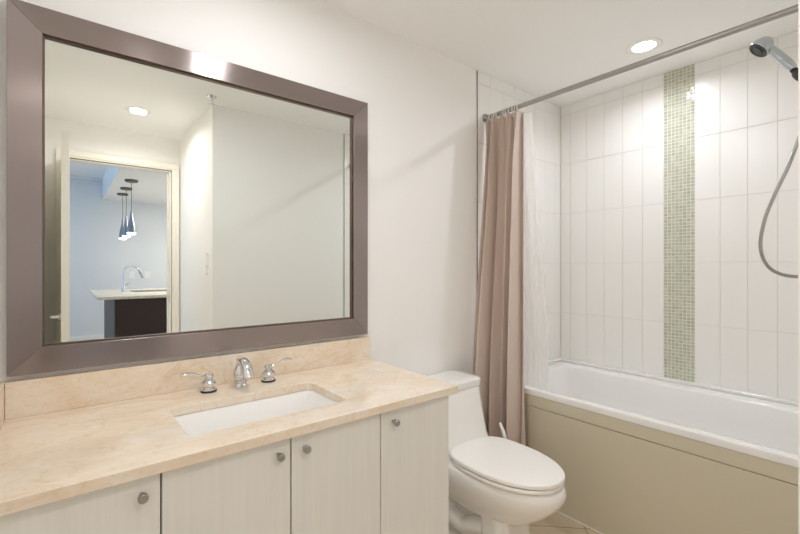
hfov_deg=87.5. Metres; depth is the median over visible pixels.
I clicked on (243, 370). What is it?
faucet
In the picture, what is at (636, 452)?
bathtub
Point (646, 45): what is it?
recessed light
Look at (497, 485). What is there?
toilet
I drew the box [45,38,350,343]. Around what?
mirror glass
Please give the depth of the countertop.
1.22 m
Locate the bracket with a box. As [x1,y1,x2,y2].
[791,69,797,80]
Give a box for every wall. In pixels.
[0,0,559,381]
[560,31,797,400]
[798,0,799,533]
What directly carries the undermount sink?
in the countertop
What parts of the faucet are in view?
lever, handle, spout, spout, handle, lever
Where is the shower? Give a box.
[749,36,797,277]
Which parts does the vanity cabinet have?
door, knob, door, knob, knob, door, knob, door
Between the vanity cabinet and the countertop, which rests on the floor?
the vanity cabinet
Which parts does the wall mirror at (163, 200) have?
frame rail, frame rail, frame rail, frame rail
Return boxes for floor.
[529,512,598,533]
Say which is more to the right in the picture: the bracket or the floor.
the bracket
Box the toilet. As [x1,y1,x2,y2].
[425,370,565,533]
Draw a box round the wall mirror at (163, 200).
[6,0,367,376]
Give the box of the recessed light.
[626,38,662,54]
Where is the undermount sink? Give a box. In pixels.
[175,390,337,434]
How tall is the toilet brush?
0.481 m
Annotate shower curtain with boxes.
[473,110,525,445]
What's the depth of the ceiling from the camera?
2.05 m
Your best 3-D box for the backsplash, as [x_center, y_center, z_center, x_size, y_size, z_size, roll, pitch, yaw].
[-0.633,0.380,1.579,1.251,0.106,0.020,0,0,-39]
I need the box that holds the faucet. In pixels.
[180,357,291,393]
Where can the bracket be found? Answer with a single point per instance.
(794, 74)
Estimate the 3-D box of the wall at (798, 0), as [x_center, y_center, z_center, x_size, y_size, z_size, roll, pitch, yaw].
[1.371,0.056,1.180,1.984,2.428,0.106,0,0,-39]
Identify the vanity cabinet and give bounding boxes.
[0,395,448,533]
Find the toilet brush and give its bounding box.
[499,423,506,438]
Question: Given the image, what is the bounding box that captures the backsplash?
[5,336,369,419]
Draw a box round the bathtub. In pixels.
[524,358,797,533]
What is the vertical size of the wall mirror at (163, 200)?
1.072 m
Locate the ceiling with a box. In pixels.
[318,0,797,106]
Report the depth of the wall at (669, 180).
2.41 m
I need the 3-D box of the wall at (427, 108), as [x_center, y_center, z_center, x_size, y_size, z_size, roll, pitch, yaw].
[-0.021,0.056,2.145,3.150,2.428,0.106,0,0,-39]
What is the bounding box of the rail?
[483,4,797,122]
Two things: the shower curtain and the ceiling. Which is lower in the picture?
the shower curtain
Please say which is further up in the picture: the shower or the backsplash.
the shower
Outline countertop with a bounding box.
[0,336,457,516]
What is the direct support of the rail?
attached to the wall at (798, 0)

